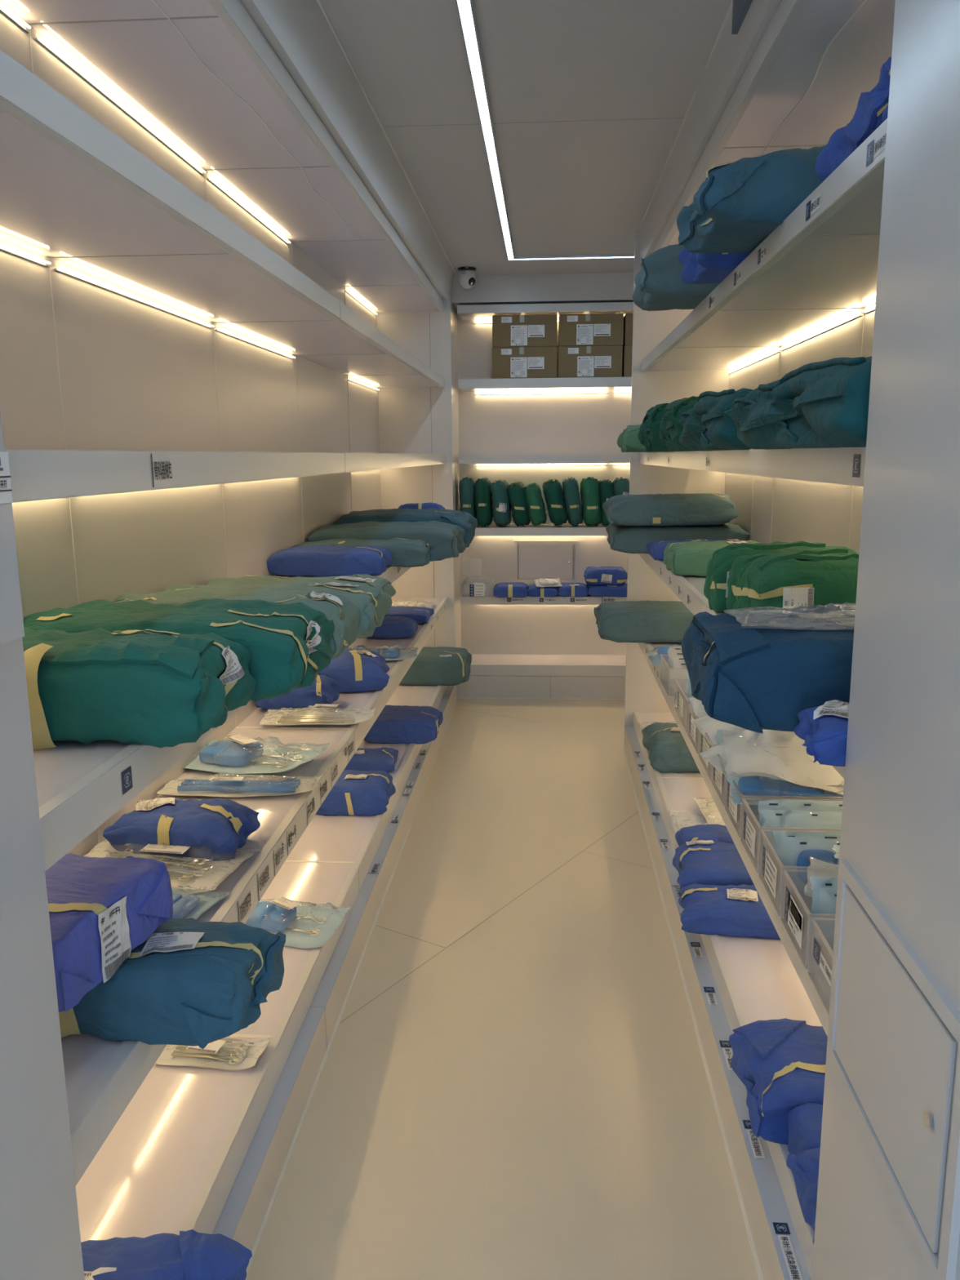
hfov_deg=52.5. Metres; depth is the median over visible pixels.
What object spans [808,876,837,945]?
pouch
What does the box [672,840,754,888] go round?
pack
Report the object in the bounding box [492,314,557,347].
carton
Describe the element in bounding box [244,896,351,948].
pouch
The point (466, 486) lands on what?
bag
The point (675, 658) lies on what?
pouch
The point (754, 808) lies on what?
pouch
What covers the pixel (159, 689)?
pack
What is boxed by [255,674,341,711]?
pack
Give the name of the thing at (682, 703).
storage bin
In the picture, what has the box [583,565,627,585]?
pack
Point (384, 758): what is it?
pack
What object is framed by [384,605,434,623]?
pack
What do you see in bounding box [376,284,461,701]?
wall
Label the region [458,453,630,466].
shelf
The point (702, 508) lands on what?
pack
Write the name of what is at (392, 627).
pack
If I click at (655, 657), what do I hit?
pouch
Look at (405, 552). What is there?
pack
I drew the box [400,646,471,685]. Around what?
pack
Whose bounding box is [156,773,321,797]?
pouch
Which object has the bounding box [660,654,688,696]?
storage bin
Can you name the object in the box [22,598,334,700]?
pack
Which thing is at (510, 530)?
shelf
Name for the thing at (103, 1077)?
wall shelf
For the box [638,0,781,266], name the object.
trim
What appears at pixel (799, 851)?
pouch
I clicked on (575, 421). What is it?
wall
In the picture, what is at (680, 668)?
pouch
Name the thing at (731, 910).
pack
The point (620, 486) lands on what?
bag
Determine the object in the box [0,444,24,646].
control box
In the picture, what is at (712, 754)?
pouch
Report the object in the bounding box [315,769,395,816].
pack
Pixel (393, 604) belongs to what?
tray
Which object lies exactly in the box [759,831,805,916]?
storage bin
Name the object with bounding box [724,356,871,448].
wrapped bundle
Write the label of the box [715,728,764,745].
pouch
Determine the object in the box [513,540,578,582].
door
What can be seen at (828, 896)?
pouch
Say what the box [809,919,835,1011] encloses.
storage bin
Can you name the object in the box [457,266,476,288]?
security camera
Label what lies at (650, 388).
wall
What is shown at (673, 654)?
pouch
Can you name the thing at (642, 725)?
pouch
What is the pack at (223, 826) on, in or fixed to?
on the wall shelf at (103, 1077)
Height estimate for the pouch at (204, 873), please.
0.041 m
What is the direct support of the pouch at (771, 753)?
on the pouch at (749, 786)
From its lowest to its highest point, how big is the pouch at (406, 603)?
0.036 m
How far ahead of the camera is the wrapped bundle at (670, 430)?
3.08 m
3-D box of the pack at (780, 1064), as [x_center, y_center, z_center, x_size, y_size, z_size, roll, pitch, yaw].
[0.743,0.907,2.015,0.408,0.141,0.265,0,11,1]
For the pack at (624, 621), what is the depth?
4.54 m
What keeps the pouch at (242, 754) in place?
on the wall shelf at (103, 1077)
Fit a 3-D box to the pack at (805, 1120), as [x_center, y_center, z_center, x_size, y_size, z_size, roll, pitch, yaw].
[0.759,0.955,1.836,0.336,0.114,0.132,0,11,4]
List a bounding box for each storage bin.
[462,578,495,596]
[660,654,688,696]
[674,680,767,733]
[687,703,700,754]
[698,732,716,781]
[711,754,726,806]
[724,780,843,838]
[741,798,840,873]
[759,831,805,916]
[780,871,835,968]
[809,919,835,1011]
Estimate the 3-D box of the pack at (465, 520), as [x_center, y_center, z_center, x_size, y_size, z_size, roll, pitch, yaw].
[-0.362,-0.549,4.754,0.674,0.181,0.507,0,11,4]
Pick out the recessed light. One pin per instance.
(465, 9)
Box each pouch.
[83,840,254,894]
[155,1037,270,1070]
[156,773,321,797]
[171,885,229,919]
[183,733,331,774]
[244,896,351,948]
[259,703,376,725]
[344,644,417,661]
[391,600,435,608]
[533,577,562,586]
[638,720,675,734]
[647,644,681,666]
[667,646,681,681]
[669,651,683,686]
[669,811,716,831]
[671,656,684,688]
[672,661,688,693]
[685,671,691,717]
[688,697,707,718]
[690,715,746,746]
[693,797,725,826]
[699,742,727,773]
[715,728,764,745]
[722,728,844,795]
[724,602,855,630]
[725,773,844,804]
[742,775,773,814]
[758,799,843,853]
[760,809,842,846]
[773,831,840,884]
[784,836,840,896]
[804,856,838,897]
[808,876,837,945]
[818,888,837,953]
[831,844,839,858]
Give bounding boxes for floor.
[246,697,759,1279]
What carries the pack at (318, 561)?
on the wall shelf at (80, 786)
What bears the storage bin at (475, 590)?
on the shelf at (557, 600)
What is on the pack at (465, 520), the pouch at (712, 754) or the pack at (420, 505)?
the pack at (420, 505)
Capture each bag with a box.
[458,475,476,519]
[464,576,492,594]
[474,477,493,527]
[489,479,511,527]
[506,481,530,526]
[523,482,546,526]
[542,478,568,525]
[561,476,582,526]
[580,476,601,526]
[599,478,614,526]
[612,476,629,495]
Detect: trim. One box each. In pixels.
[240,0,455,301]
[452,271,633,310]
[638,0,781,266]
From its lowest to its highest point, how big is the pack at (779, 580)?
0.206 m
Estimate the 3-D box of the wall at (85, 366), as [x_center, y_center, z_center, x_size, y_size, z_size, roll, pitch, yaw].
[-0.803,-0.421,3.561,0.051,2.610,5.010,0,11,4]
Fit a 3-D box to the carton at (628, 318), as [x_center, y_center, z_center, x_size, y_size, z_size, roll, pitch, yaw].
[1.077,-1.894,5.980,0.387,0.186,0.302,0,11,4]
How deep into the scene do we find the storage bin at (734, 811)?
2.29 m
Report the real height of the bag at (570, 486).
0.314 m
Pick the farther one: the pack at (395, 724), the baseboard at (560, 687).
the baseboard at (560, 687)
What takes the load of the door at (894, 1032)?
in the wall at (900, 827)
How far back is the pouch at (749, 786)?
2.24 m
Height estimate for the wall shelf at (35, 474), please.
0.076 m
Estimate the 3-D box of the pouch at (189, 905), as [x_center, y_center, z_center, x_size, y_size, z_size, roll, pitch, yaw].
[-0.612,0.514,1.890,0.165,0.035,0.207,3,11,15]
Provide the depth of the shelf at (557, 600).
6.17 m
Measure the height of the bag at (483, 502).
0.312 m
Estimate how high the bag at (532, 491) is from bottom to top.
0.276 m
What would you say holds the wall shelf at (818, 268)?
attached to the wall at (771, 509)
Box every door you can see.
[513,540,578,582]
[826,859,959,1279]
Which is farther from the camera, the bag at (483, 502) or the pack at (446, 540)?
the bag at (483, 502)
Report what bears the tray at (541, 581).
on the pouch at (548, 582)
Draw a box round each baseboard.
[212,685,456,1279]
[457,675,625,699]
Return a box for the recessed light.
[454,0,634,260]
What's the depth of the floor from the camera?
2.51 m
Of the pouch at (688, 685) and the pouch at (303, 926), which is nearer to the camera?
the pouch at (303, 926)
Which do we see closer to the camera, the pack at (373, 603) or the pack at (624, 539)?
the pack at (373, 603)
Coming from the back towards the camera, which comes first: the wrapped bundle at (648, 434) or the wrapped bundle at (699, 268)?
the wrapped bundle at (648, 434)
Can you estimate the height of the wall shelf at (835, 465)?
0.076 m
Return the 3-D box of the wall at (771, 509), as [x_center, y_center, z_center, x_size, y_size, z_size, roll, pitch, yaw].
[1.184,-0.486,3.825,0.051,2.610,5.200,0,11,4]
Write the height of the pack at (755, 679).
0.160 m
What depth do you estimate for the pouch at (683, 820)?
3.62 m
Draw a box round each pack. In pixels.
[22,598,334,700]
[22,626,256,750]
[44,853,173,1012]
[58,917,285,1048]
[80,1229,252,1279]
[102,795,260,861]
[113,591,361,658]
[152,581,391,638]
[206,573,395,596]
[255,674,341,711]
[266,545,392,577]
[298,537,431,567]
[307,520,465,561]
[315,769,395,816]
[316,648,390,693]
[334,508,477,547]
[343,746,398,772]
[364,705,443,744]
[367,616,417,638]
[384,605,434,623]
[397,502,445,509]
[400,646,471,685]
[493,582,528,597]
[527,583,557,596]
[556,582,588,596]
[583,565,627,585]
[586,583,626,596]
[593,600,693,642]
[602,493,738,525]
[605,522,750,553]
[641,722,699,773]
[646,538,742,560]
[663,540,759,576]
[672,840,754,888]
[675,823,734,846]
[678,883,780,939]
[681,610,855,733]
[703,541,857,612]
[725,546,850,613]
[728,1017,827,1144]
[739,552,858,613]
[786,1147,820,1243]
[787,1102,822,1155]
[793,697,848,766]
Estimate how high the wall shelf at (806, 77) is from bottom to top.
0.076 m
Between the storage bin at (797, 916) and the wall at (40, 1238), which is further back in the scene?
the storage bin at (797, 916)
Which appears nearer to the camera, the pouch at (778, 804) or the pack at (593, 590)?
the pouch at (778, 804)
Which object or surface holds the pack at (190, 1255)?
on the wall shelf at (171, 1162)
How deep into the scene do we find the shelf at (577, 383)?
5.93 m
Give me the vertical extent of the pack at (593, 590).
0.072 m
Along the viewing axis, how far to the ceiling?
3.02 m
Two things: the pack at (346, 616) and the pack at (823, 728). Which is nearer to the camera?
the pack at (823, 728)
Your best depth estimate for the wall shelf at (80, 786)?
1.39 m
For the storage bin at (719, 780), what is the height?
0.102 m
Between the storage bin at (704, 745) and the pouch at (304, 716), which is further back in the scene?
the pouch at (304, 716)
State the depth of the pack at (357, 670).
3.65 m
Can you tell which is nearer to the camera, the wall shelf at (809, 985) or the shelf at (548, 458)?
the wall shelf at (809, 985)
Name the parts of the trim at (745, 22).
dark panel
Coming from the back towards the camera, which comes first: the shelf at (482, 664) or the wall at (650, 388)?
the shelf at (482, 664)
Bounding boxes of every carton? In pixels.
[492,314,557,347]
[492,346,556,378]
[557,345,622,377]
[558,313,623,346]
[622,312,632,347]
[622,345,632,377]
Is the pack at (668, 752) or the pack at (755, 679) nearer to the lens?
the pack at (755, 679)
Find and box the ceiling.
[320,0,732,275]
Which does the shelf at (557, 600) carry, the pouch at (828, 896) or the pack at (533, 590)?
the pack at (533, 590)
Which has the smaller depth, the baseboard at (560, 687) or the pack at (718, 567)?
the pack at (718, 567)
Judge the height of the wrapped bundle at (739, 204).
0.172 m
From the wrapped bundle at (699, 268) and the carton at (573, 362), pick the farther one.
the carton at (573, 362)
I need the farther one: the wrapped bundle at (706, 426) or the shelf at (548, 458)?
the shelf at (548, 458)
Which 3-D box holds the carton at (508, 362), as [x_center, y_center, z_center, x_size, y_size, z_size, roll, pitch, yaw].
[0.279,-1.715,6.066,0.393,0.184,0.302,0,11,4]
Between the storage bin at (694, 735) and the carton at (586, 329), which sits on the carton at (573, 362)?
the carton at (586, 329)
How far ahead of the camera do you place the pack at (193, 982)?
1.47 m
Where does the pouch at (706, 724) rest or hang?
in the storage bin at (704, 745)
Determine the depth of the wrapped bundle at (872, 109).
1.42 m
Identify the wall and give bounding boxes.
[0,0,381,856]
[0,411,84,1279]
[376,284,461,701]
[457,313,631,654]
[623,231,729,748]
[724,302,875,554]
[811,0,959,1279]
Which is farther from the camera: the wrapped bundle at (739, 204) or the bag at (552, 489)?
the bag at (552, 489)
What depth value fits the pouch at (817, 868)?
1.81 m
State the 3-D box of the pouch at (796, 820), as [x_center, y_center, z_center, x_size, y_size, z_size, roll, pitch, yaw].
[0.767,0.425,2.072,0.324,0.108,0.070,0,11,4]
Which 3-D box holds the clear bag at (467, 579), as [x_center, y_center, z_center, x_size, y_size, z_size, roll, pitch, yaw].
[-0.010,-0.354,6.285,0.178,0.106,0.203,0,11,4]
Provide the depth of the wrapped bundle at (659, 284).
2.83 m
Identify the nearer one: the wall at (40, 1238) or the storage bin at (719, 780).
the wall at (40, 1238)
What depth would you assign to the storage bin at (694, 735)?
2.96 m
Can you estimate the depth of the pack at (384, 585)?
2.85 m
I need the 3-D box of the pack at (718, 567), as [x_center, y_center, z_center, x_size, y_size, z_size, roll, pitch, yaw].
[0.850,-0.178,2.713,0.427,0.202,0.184,0,11,3]
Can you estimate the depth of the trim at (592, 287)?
5.83 m
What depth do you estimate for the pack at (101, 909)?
1.46 m
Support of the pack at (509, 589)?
on the shelf at (557, 600)
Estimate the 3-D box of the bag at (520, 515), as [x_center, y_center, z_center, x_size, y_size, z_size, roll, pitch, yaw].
[0.250,-0.868,6.203,0.156,0.287,0.284,0,11,3]
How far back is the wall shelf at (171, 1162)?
2.08 m
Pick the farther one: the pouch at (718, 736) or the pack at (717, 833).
the pack at (717, 833)
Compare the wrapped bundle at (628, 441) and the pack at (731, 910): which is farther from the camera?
the wrapped bundle at (628, 441)
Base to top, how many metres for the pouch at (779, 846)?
0.103 m
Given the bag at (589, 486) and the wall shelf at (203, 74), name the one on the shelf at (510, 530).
the bag at (589, 486)
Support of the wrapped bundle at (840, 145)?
on the wall shelf at (818, 268)
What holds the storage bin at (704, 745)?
on the wall shelf at (809, 985)
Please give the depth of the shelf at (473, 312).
5.85 m
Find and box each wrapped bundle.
[617,424,647,452]
[632,244,719,311]
[637,403,669,452]
[658,395,697,451]
[676,145,825,253]
[677,248,751,284]
[677,387,753,450]
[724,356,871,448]
[815,119,864,181]
[848,56,891,143]
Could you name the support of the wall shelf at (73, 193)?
attached to the wall at (85, 366)
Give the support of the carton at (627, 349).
on the shelf at (577, 383)
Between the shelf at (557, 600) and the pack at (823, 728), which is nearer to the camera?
the pack at (823, 728)
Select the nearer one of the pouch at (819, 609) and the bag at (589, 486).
the pouch at (819, 609)
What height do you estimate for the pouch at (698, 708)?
0.174 m
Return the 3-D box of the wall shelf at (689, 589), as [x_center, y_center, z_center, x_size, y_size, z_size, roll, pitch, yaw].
[0.896,-0.124,3.164,0.432,0.086,3.690,0,11,4]
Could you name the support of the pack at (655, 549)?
on the wall shelf at (689, 589)
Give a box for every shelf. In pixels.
[0,0,444,315]
[0,48,444,391]
[6,449,445,502]
[33,566,410,871]
[61,597,448,1186]
[75,683,447,1242]
[457,302,633,324]
[457,377,631,395]
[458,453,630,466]
[460,589,626,604]
[469,653,626,676]
[474,524,608,536]
[633,711,822,1279]
[637,553,844,778]
[637,642,829,1036]
[639,447,866,486]
[641,118,887,373]
[650,0,895,253]
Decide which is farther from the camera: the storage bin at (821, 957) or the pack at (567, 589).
the pack at (567, 589)
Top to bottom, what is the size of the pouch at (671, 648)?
0.141 m
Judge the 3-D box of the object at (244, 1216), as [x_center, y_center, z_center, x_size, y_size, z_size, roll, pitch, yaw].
[-0.364,0.801,3.764,0.093,0.127,4.970,0,11,4]
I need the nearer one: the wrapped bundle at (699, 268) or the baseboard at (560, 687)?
the wrapped bundle at (699, 268)
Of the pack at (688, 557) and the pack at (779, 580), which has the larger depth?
the pack at (688, 557)
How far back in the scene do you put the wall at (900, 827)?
1.14 m
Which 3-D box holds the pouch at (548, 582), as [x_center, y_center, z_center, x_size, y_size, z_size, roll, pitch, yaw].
[0.433,-0.371,6.193,0.165,0.049,0.130,-1,11,-4]
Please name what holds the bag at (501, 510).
on the shelf at (510, 530)
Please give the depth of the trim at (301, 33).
2.78 m
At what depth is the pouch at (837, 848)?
1.81 m
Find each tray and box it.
[391,602,424,607]
[538,578,558,584]
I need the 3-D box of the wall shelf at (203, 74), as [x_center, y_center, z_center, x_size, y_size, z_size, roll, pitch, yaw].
[-0.585,-1.502,3.340,0.405,0.076,4.970,0,11,4]
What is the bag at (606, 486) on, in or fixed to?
on the shelf at (510, 530)
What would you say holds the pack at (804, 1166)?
on the wall shelf at (756, 979)
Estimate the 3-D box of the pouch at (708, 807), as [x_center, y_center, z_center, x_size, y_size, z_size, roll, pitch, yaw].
[0.899,0.639,3.631,0.145,0.026,0.310,0,11,1]
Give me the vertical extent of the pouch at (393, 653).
0.054 m
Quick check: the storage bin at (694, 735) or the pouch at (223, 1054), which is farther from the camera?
the storage bin at (694, 735)
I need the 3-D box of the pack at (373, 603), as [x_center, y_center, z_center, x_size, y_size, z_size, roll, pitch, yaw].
[-0.545,-0.082,2.474,0.605,0.116,0.351,0,11,4]
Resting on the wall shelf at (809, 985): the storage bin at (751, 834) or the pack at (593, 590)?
the storage bin at (751, 834)
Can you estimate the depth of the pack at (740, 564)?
2.52 m

